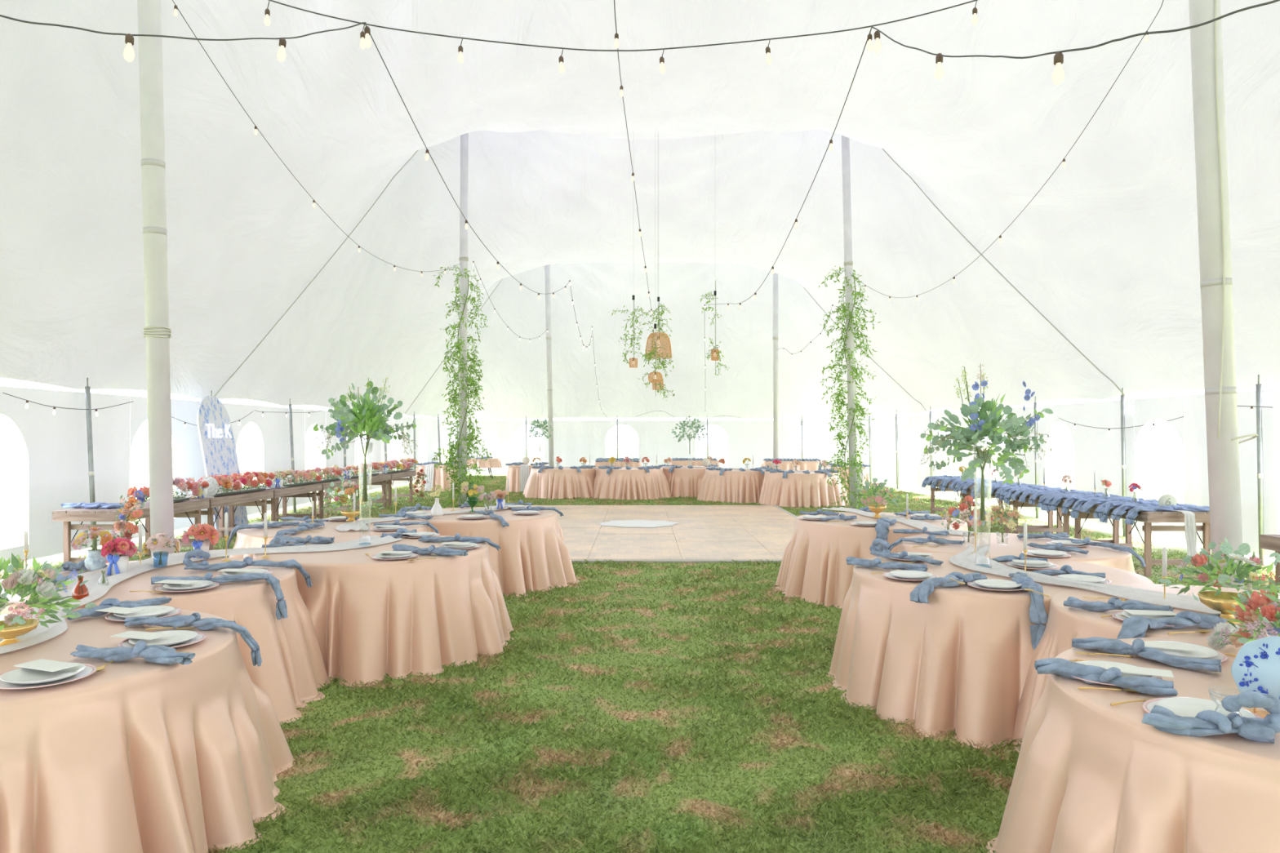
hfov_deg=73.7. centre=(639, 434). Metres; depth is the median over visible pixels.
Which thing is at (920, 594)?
napkin
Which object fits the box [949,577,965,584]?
spoon
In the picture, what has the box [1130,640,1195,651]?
menu card
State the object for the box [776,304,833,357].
string light
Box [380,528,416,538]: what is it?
napkin
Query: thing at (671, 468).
napkin
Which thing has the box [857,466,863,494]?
table runner
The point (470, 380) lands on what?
garland
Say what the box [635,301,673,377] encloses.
vine
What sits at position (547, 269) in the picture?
tent pole
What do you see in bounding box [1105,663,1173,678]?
menu card
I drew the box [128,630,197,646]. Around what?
dinner plate
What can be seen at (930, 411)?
pole
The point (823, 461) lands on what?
bud vase
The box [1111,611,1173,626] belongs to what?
charger plate
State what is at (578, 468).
napkin
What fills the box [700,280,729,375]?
vine
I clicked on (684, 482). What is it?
tablecloth
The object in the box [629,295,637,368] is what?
pendant lamp
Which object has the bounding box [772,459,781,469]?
bud vase
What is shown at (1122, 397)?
pole
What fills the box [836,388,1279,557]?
wall
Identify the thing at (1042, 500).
napkin
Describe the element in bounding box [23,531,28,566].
taper candle
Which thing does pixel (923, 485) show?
napkin
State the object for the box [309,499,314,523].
taper candle
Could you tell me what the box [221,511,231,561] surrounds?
taper candle
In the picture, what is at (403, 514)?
napkin
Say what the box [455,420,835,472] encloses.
wall
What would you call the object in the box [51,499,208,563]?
table
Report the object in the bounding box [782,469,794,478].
napkin
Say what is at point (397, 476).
table
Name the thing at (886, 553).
napkin
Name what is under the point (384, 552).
menu card
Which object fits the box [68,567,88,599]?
bud vase
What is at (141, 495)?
flower arrangement
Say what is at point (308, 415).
string light
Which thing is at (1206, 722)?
napkin
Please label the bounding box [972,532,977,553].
candle holder
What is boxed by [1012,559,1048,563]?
menu card
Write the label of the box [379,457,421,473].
flower garland
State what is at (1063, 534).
napkin
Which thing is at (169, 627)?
knife
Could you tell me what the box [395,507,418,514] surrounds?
napkin
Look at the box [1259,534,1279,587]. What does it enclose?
table
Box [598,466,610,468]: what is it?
napkin
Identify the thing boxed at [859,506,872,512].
napkin
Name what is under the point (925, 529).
napkin
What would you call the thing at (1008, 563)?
charger plate
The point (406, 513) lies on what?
dinner plate
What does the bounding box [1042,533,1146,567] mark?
napkin
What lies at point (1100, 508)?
napkin
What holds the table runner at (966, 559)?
on the tablecloth at (959, 660)
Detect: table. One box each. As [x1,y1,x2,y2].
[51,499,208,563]
[173,490,273,550]
[224,484,321,536]
[282,478,359,521]
[324,474,391,515]
[360,471,416,506]
[928,480,1003,525]
[961,484,1053,534]
[1008,492,1119,542]
[1069,501,1210,576]
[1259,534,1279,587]
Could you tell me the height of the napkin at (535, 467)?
0.081 m
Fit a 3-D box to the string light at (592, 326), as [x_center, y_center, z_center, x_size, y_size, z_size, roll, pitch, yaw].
[-1.492,-2.086,29.752,0.063,2.437,7.552,0,0,0]
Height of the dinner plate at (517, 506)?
0.020 m
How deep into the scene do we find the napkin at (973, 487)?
14.64 m
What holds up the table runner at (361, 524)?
on the tablecloth at (534, 553)
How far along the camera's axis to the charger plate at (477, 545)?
6.65 m
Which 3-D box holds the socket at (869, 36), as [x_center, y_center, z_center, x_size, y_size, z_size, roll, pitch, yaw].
[1.401,-2.426,5.200,0.029,0.038,0.028,-1,-2,0]
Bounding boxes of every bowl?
[0,552,96,646]
[0,618,39,646]
[320,477,383,520]
[340,510,361,520]
[855,478,902,517]
[867,504,886,517]
[1157,537,1279,624]
[1197,591,1251,624]
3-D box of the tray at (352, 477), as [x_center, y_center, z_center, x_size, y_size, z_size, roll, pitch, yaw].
[-5.844,0.866,18.000,0.120,0.024,1.620,0,0,2]
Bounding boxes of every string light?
[0,0,1279,308]
[2,392,132,417]
[171,411,253,428]
[172,0,462,276]
[253,409,326,417]
[472,261,548,342]
[568,280,592,351]
[591,326,602,412]
[603,410,751,422]
[613,0,652,314]
[703,304,706,413]
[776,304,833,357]
[850,0,1164,302]
[1059,416,1183,435]
[1236,405,1272,414]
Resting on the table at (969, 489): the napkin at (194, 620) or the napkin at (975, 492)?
the napkin at (975, 492)
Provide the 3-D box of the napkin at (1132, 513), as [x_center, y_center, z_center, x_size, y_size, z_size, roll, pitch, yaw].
[6.153,0.932,9.944,0.934,0.238,0.237,0,0,3]
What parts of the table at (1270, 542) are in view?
rail, leg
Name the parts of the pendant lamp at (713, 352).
lamp shade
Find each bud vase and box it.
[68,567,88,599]
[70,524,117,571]
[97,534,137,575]
[97,570,108,584]
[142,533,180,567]
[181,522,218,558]
[197,480,208,497]
[272,468,284,488]
[344,467,351,478]
[382,464,387,473]
[429,484,443,515]
[460,480,484,511]
[478,490,496,509]
[493,489,507,509]
[532,457,541,466]
[555,456,562,466]
[579,457,586,466]
[608,456,616,466]
[622,456,631,466]
[641,457,649,466]
[663,457,671,466]
[706,456,712,466]
[718,458,724,468]
[742,457,751,465]
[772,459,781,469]
[791,459,800,469]
[818,459,828,468]
[940,507,951,530]
[941,495,1002,544]
[959,466,966,477]
[982,502,1026,544]
[991,469,999,481]
[1062,475,1071,491]
[1100,480,1111,497]
[1128,483,1142,502]
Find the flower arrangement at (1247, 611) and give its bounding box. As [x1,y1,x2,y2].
[1213,583,1279,649]
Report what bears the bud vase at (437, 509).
on the tablecloth at (534, 553)
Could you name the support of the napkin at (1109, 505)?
on the table at (1147, 517)
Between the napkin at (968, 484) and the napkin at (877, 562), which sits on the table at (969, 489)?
the napkin at (968, 484)
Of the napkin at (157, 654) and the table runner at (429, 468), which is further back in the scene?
the table runner at (429, 468)
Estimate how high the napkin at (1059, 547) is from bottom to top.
0.074 m
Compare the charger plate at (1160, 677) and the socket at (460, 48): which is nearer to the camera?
the charger plate at (1160, 677)
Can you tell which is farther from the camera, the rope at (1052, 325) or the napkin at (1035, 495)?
the rope at (1052, 325)
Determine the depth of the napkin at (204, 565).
5.62 m
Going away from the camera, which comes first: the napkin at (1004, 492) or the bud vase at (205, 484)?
the bud vase at (205, 484)
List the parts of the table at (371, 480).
leg, foot rail, leg, foot rail, rail, leg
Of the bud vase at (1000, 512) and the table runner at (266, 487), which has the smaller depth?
the bud vase at (1000, 512)
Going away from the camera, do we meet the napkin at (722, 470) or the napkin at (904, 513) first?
the napkin at (904, 513)
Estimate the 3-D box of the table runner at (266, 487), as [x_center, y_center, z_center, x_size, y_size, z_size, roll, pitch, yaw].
[-6.122,0.873,16.196,0.577,0.018,8.616,0,0,3]
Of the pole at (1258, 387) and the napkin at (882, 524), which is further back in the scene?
the pole at (1258, 387)
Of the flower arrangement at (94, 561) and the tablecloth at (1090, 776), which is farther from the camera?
the flower arrangement at (94, 561)
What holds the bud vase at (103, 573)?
on the table runner at (96, 589)
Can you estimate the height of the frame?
0.729 m
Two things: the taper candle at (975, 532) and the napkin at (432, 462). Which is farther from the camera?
the napkin at (432, 462)
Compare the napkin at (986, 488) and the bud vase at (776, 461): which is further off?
the bud vase at (776, 461)
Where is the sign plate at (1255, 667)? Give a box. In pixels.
[1231,635,1279,719]
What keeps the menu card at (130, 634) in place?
on the dinner plate at (175, 637)
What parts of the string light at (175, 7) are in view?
bulb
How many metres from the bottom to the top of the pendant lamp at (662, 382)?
4.836 m
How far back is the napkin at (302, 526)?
7.67 m
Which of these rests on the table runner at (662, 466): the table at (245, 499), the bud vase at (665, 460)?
the bud vase at (665, 460)
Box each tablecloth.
[0,557,329,724]
[0,608,295,852]
[228,517,431,559]
[253,534,514,687]
[404,506,580,597]
[413,463,458,491]
[452,457,502,467]
[505,463,546,492]
[522,467,596,499]
[592,467,673,499]
[594,460,641,468]
[661,466,712,497]
[669,459,719,466]
[697,469,765,502]
[758,470,848,507]
[760,460,823,471]
[773,511,968,608]
[823,464,870,494]
[826,552,1154,748]
[897,532,1135,573]
[984,637,1279,852]
[1008,583,1279,752]
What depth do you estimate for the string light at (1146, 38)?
8.71 m
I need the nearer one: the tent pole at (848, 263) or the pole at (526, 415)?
the tent pole at (848, 263)
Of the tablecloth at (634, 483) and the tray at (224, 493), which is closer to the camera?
the tray at (224, 493)
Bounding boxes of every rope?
[213,150,417,396]
[404,280,502,414]
[804,288,927,411]
[882,148,1124,395]
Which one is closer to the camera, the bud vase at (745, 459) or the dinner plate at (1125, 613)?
the dinner plate at (1125, 613)
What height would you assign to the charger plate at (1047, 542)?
0.016 m
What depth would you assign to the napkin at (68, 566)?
5.52 m
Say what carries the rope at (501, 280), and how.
attached to the ceiling
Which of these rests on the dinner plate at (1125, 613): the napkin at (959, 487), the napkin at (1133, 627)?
the napkin at (1133, 627)
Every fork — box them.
[129,591,162,592]
[1075,652,1133,657]
[1082,596,1125,600]
[1110,697,1155,706]
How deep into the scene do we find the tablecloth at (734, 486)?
20.80 m
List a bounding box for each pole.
[84,377,97,549]
[137,0,174,557]
[288,398,296,512]
[342,409,346,493]
[382,412,388,491]
[413,411,415,479]
[437,413,440,462]
[458,133,468,507]
[524,415,527,457]
[544,264,554,466]
[616,418,617,457]
[706,415,708,457]
[773,272,778,458]
[800,418,802,458]
[841,135,857,509]
[847,414,848,462]
[868,412,871,482]
[895,409,898,488]
[928,406,933,476]
[973,442,977,502]
[1033,395,1039,518]
[1120,387,1126,536]
[1188,0,1257,588]
[1255,374,1264,565]
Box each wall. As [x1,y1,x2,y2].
[0,386,454,564]
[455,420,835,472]
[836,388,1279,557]
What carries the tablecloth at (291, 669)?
on the ground at (1159, 471)
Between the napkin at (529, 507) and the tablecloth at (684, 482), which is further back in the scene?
the tablecloth at (684, 482)
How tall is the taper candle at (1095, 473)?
0.368 m
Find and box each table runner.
[0,535,402,653]
[173,471,389,497]
[335,504,511,531]
[423,464,434,491]
[519,464,529,491]
[662,466,721,467]
[822,506,982,535]
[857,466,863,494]
[948,544,1260,620]
[1173,510,1196,556]
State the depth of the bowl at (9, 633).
3.52 m
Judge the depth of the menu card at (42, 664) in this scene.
3.14 m
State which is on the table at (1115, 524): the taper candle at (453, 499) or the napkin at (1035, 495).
the napkin at (1035, 495)
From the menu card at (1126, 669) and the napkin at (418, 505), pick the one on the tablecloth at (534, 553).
the napkin at (418, 505)
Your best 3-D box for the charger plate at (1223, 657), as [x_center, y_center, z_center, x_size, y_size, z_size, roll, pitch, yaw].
[2.163,0.880,3.429,0.326,0.016,0.326,0,0,40]
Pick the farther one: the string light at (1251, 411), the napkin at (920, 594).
the string light at (1251, 411)
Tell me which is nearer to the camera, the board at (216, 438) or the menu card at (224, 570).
the menu card at (224, 570)
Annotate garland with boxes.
[173,476,203,502]
[196,471,275,496]
[270,465,350,486]
[341,462,386,478]
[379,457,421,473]
[431,265,491,508]
[818,266,880,509]
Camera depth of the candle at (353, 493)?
8.39 m
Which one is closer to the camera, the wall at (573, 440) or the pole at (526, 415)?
the pole at (526, 415)
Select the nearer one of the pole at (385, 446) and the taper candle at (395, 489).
the taper candle at (395, 489)
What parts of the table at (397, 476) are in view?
leg, foot rail, rail, leg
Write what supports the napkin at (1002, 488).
on the table at (969, 489)
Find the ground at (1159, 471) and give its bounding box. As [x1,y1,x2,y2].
[0,446,1279,852]
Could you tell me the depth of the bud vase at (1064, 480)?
12.58 m
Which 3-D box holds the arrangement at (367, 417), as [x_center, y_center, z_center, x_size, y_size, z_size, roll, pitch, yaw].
[-2.127,0.204,6.693,0.720,1.316,0.694,0,0,-39]
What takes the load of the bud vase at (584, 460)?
on the table runner
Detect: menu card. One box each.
[13,658,79,671]
[95,606,143,613]
[110,631,168,639]
[154,579,199,584]
[217,568,258,572]
[374,524,399,526]
[379,551,412,553]
[394,532,417,534]
[440,542,470,544]
[906,551,931,555]
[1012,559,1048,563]
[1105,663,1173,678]
[1124,609,1176,615]
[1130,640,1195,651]
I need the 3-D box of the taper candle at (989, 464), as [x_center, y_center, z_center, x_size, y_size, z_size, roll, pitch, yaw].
[6.400,0.694,15.600,0.068,0.368,0.068,0,0,0]
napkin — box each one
[40,573,73,585]
[57,560,107,571]
[60,502,100,508]
[66,596,171,620]
[70,640,195,665]
[84,502,124,508]
[123,612,262,666]
[151,572,288,620]
[182,549,311,587]
[223,520,299,557]
[262,539,304,547]
[269,522,324,544]
[274,535,334,543]
[280,515,328,523]
[373,520,439,533]
[378,511,433,519]
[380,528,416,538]
[391,543,467,555]
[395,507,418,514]
[404,503,432,510]
[413,462,429,465]
[417,533,501,550]
[422,461,438,463]
[458,501,470,508]
[475,510,509,527]
[504,500,532,505]
[505,462,521,465]
[511,505,564,516]
[530,462,544,465]
[532,465,546,468]
[537,466,554,472]
[569,466,581,472]
[578,465,593,468]
[595,457,603,462]
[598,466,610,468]
[606,466,622,474]
[632,457,639,462]
[637,466,649,472]
[646,466,660,468]
[668,465,682,472]
[708,466,721,470]
[719,467,732,475]
[750,467,764,474]
[769,469,784,472]
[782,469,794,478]
[799,508,839,515]
[813,470,831,476]
[815,457,822,469]
[820,513,857,520]
[822,469,839,472]
[845,556,927,571]
[858,463,871,466]
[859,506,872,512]
[869,537,943,565]
[875,517,896,551]
[887,534,964,551]
[893,509,929,515]
[893,526,949,535]
[910,514,947,519]
[910,572,986,604]
[921,475,959,487]
[924,475,961,484]
[930,476,978,487]
[932,476,980,488]
[938,477,986,488]
[940,478,992,491]
[947,479,998,489]
[953,480,1003,492]
[956,480,998,490]
[960,480,1015,493]
[970,481,1022,498]
[973,482,1028,497]
[980,484,1039,497]
[986,484,1040,499]
[991,552,1048,562]
[995,485,1048,498]
[999,486,1061,500]
[1004,486,1066,505]
[1008,572,1048,649]
[1010,488,1076,500]
[1017,530,1070,538]
[1018,488,1084,502]
[1026,542,1088,554]
[1027,490,1093,504]
[1032,564,1105,577]
[1034,657,1177,696]
[1036,491,1103,507]
[1040,493,1113,511]
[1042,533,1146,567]
[1048,493,1119,511]
[1061,495,1132,514]
[1063,596,1173,612]
[1070,496,1143,518]
[1071,636,1221,672]
[1079,497,1156,513]
[1093,499,1158,518]
[1099,501,1177,523]
[1111,502,1196,520]
[1116,611,1227,639]
[1124,504,1209,524]
[1142,690,1279,743]
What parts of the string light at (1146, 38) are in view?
bulb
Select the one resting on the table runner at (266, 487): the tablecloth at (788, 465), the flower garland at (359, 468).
the flower garland at (359, 468)
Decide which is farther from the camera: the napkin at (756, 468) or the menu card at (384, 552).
the napkin at (756, 468)
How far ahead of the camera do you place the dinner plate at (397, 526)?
7.97 m
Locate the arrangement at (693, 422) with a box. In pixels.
[671,415,707,462]
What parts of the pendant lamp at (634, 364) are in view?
lamp shade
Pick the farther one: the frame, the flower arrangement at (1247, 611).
the frame
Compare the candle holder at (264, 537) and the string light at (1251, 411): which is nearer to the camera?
the candle holder at (264, 537)
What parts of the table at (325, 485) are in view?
leg, foot rail, leg, leg, foot rail, rail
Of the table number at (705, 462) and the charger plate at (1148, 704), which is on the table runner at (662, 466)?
the table number at (705, 462)
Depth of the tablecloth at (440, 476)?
24.63 m
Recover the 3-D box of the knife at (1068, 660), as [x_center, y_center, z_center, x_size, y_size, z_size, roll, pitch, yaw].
[1.727,0.882,3.322,0.215,0.011,0.015,0,0,21]
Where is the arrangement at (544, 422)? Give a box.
[528,418,553,451]
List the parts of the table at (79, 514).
rail, leg, foot rail, rail, leg, rail, foot rail, leg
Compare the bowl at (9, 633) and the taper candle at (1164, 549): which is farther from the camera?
the taper candle at (1164, 549)
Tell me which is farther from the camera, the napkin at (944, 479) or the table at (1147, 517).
the napkin at (944, 479)
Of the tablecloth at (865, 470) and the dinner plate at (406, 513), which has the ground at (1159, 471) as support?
the tablecloth at (865, 470)
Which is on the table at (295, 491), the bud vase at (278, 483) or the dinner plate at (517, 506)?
the bud vase at (278, 483)
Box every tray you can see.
[173,497,189,502]
[213,488,266,496]
[282,478,339,486]
[351,473,378,478]
[387,468,413,473]
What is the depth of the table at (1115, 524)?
12.83 m
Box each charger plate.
[0,662,96,689]
[104,607,182,621]
[118,631,206,648]
[155,582,219,592]
[215,569,273,577]
[324,517,346,520]
[370,553,417,559]
[371,526,407,531]
[403,533,439,538]
[438,544,480,550]
[456,515,488,519]
[511,511,541,515]
[798,516,820,520]
[850,522,875,526]
[882,571,937,581]
[888,555,933,561]
[967,580,1023,591]
[1004,561,1057,569]
[1022,551,1071,558]
[1044,541,1090,546]
[1054,575,1111,584]
[1071,661,1162,686]
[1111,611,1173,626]
[1142,697,1262,718]
[1206,650,1227,662]
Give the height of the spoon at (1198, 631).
0.012 m
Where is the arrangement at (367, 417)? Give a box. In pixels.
[312,377,417,545]
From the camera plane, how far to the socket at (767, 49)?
5.19 m
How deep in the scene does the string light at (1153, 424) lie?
13.71 m
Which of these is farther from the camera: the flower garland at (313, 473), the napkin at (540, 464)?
the napkin at (540, 464)
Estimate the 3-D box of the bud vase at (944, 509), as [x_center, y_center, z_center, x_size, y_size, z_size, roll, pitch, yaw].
[2.765,0.759,7.662,0.140,0.222,0.144,0,0,-37]
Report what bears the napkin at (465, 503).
on the tablecloth at (534, 553)
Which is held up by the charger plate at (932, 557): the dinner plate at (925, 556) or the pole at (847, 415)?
the dinner plate at (925, 556)
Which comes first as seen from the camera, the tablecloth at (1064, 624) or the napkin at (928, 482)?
the tablecloth at (1064, 624)
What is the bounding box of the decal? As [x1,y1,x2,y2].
[600,520,679,527]
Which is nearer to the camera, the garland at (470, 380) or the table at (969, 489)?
the table at (969, 489)
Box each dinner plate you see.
[0,662,85,684]
[113,605,174,617]
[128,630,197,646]
[162,580,213,590]
[222,568,267,575]
[253,520,274,524]
[328,515,346,519]
[375,525,403,529]
[376,552,413,558]
[405,511,426,514]
[407,532,435,537]
[443,542,476,548]
[460,514,484,518]
[505,505,526,507]
[515,510,538,513]
[802,515,826,519]
[854,520,876,524]
[888,569,932,578]
[897,552,929,557]
[913,513,937,516]
[973,579,1022,588]
[1011,560,1053,568]
[1027,549,1066,555]
[1050,539,1086,545]
[1057,573,1105,582]
[1075,660,1152,677]
[1121,610,1175,618]
[1153,640,1217,658]
[1156,697,1255,718]
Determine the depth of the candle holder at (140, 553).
5.66 m
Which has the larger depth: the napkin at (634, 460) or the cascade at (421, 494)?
the napkin at (634, 460)
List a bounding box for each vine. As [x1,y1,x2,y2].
[611,299,647,364]
[632,342,675,400]
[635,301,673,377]
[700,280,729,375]
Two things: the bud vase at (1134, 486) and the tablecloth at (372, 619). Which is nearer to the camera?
the tablecloth at (372, 619)
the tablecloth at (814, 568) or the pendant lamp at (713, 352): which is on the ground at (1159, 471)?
the tablecloth at (814, 568)
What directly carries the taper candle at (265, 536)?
on the tablecloth at (372, 619)
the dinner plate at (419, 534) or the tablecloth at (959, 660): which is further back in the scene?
the dinner plate at (419, 534)
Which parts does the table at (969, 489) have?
leg, rail, leg, foot rail, leg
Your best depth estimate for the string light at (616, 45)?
7.23 m
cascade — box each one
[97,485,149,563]
[412,468,429,499]
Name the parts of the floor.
panel, panel, panel, panel, panel, panel, panel, panel, panel, panel, panel, panel, panel, panel, panel, panel, panel, panel, panel, panel, panel, panel, panel, panel, panel, panel, panel, panel, panel, panel, panel, panel, panel, panel, panel, panel, panel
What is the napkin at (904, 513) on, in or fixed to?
on the tablecloth at (814, 568)
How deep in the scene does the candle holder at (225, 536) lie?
5.93 m
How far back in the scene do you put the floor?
14.07 m
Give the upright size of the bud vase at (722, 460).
0.270 m
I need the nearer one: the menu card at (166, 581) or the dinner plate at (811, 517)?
the menu card at (166, 581)
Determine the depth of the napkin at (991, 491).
13.93 m
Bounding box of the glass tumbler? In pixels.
[1208,686,1243,716]
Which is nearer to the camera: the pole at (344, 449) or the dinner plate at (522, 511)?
the dinner plate at (522, 511)
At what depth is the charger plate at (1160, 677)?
3.03 m
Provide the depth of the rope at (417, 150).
16.11 m
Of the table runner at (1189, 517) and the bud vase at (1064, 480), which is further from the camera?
the bud vase at (1064, 480)
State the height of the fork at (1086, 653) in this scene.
0.011 m
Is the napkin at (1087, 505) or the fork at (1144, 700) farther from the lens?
the napkin at (1087, 505)
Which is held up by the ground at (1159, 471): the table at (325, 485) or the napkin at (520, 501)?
the table at (325, 485)
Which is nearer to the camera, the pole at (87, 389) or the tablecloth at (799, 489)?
the pole at (87, 389)
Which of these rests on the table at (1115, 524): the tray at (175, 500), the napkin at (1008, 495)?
the napkin at (1008, 495)
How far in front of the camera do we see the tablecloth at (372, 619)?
5.92 m
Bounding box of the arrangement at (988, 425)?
[920,364,1053,568]
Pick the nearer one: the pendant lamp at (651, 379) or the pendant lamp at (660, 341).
the pendant lamp at (651, 379)
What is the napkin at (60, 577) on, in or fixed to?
on the tablecloth at (291, 669)
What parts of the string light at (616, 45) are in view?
bulb, bulb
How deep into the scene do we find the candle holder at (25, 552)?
5.11 m
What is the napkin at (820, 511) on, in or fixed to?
on the tablecloth at (814, 568)
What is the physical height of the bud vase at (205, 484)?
0.233 m
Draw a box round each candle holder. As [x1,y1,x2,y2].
[23,550,28,566]
[137,551,142,564]
[221,535,231,561]
[260,536,270,557]
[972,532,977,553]
[1022,549,1027,571]
[1161,576,1167,599]
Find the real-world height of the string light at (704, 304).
2.534 m
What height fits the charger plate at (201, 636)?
0.016 m
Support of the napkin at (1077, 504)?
on the table at (1147, 517)
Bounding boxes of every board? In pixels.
[196,395,248,536]
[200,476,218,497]
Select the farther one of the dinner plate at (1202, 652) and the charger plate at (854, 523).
the charger plate at (854, 523)
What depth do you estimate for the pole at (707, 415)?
34.45 m
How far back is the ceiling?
12.78 m
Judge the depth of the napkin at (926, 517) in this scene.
8.78 m
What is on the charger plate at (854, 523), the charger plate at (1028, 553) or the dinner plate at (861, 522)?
the dinner plate at (861, 522)
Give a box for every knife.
[145,626,195,630]
[1067,659,1085,662]
[1101,614,1124,617]
[1222,653,1235,657]
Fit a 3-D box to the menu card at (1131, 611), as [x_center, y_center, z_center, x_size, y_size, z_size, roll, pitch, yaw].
[2.449,0.853,4.087,0.210,0.003,0.100,0,0,10]
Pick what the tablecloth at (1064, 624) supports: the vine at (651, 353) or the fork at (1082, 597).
the fork at (1082, 597)
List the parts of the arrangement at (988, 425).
spike stem, spike stem, spike stem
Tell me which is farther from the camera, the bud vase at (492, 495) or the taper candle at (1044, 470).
the taper candle at (1044, 470)
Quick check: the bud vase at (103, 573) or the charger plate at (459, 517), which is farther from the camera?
the charger plate at (459, 517)
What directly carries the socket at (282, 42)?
attached to the string light at (975, 19)
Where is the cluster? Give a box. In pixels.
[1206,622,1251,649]
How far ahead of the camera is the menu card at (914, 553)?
6.09 m
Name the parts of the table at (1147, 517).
leg, rail, foot rail, leg, leg, foot rail, rail, leg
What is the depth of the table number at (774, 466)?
21.19 m
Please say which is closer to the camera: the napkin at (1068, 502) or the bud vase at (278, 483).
the napkin at (1068, 502)
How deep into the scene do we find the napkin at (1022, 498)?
12.72 m
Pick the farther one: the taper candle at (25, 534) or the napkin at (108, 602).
the taper candle at (25, 534)
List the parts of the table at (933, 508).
leg, rail, foot rail, leg, leg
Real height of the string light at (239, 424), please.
0.403 m
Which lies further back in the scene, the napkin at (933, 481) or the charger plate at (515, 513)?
the napkin at (933, 481)
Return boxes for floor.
[526,505,796,562]
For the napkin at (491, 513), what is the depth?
9.01 m
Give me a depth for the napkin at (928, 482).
16.92 m
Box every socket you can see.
[124,33,133,44]
[264,8,270,15]
[279,37,286,47]
[360,31,364,38]
[364,26,370,35]
[457,45,462,52]
[558,55,564,62]
[659,56,664,62]
[765,46,770,53]
[867,33,872,40]
[874,30,879,39]
[935,53,942,63]
[972,7,977,14]
[1053,51,1063,65]
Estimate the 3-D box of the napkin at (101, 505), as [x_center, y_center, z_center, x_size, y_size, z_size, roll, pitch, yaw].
[-6.461,0.860,10.303,0.478,0.078,0.247,0,0,0]
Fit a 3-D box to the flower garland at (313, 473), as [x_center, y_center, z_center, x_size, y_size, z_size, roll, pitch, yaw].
[-5.997,0.734,15.450,0.580,0.302,2.701,0,0,2]
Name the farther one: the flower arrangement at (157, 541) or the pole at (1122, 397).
the pole at (1122, 397)
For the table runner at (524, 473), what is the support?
on the tablecloth at (513, 473)
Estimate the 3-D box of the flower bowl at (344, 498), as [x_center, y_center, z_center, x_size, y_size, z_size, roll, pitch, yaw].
[-2.898,0.660,8.653,0.637,0.419,0.515,0,0,0]
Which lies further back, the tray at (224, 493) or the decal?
the decal
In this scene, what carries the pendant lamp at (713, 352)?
hanging from the ceiling
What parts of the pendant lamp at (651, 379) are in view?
cord, lamp shade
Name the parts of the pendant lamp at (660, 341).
lamp shade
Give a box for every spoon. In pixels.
[95,660,113,671]
[407,557,435,560]
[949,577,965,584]
[1023,588,1049,597]
[1078,687,1141,693]
[1167,630,1210,634]
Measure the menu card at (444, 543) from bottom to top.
0.003 m
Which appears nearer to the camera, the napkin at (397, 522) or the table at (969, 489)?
the napkin at (397, 522)
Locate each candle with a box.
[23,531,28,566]
[137,523,142,564]
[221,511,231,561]
[224,511,227,535]
[260,511,270,557]
[263,512,266,537]
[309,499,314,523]
[352,493,357,524]
[353,493,355,511]
[394,486,396,514]
[450,482,456,511]
[452,482,453,498]
[506,478,509,502]
[906,493,908,519]
[972,506,977,553]
[989,463,991,477]
[1022,522,1027,571]
[1043,466,1045,488]
[1093,471,1096,493]
[1161,546,1167,599]
[1246,577,1252,591]
[1246,577,1257,621]
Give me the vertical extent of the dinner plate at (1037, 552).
0.020 m
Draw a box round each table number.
[522,457,529,464]
[702,458,710,466]
[770,461,779,469]
[1158,494,1177,506]
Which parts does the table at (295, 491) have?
leg, leg, leg, foot rail, rail, leg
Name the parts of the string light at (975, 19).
bulb, string light, bulb, bulb, bulb, bulb, bulb, bulb, string light, bulb, bulb, bulb, string light, bulb, bulb, bulb, bulb, bulb, bulb, string light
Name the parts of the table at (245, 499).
foot rail, leg, leg, foot rail, rail, leg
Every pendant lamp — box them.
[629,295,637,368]
[645,297,671,359]
[648,324,662,382]
[652,380,663,390]
[711,290,719,360]
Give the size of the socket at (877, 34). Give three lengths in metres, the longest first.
0.047 x 0.037 x 0.035 m
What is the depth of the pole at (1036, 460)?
16.88 m
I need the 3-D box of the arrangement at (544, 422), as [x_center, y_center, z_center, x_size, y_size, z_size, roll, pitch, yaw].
[-3.020,0.190,25.591,0.726,1.344,0.746,0,0,29]
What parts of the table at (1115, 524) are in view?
leg, rail, foot rail, leg, leg, foot rail, leg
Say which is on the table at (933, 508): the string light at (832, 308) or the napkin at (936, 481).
the napkin at (936, 481)
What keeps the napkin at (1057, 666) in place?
on the dinner plate at (1101, 664)
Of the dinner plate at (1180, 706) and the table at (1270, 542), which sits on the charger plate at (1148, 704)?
the dinner plate at (1180, 706)
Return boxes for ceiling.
[0,0,1279,419]
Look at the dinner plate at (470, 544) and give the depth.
6.68 m
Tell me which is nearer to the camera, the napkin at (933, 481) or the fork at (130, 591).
the fork at (130, 591)
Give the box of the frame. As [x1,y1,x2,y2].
[488,467,493,478]

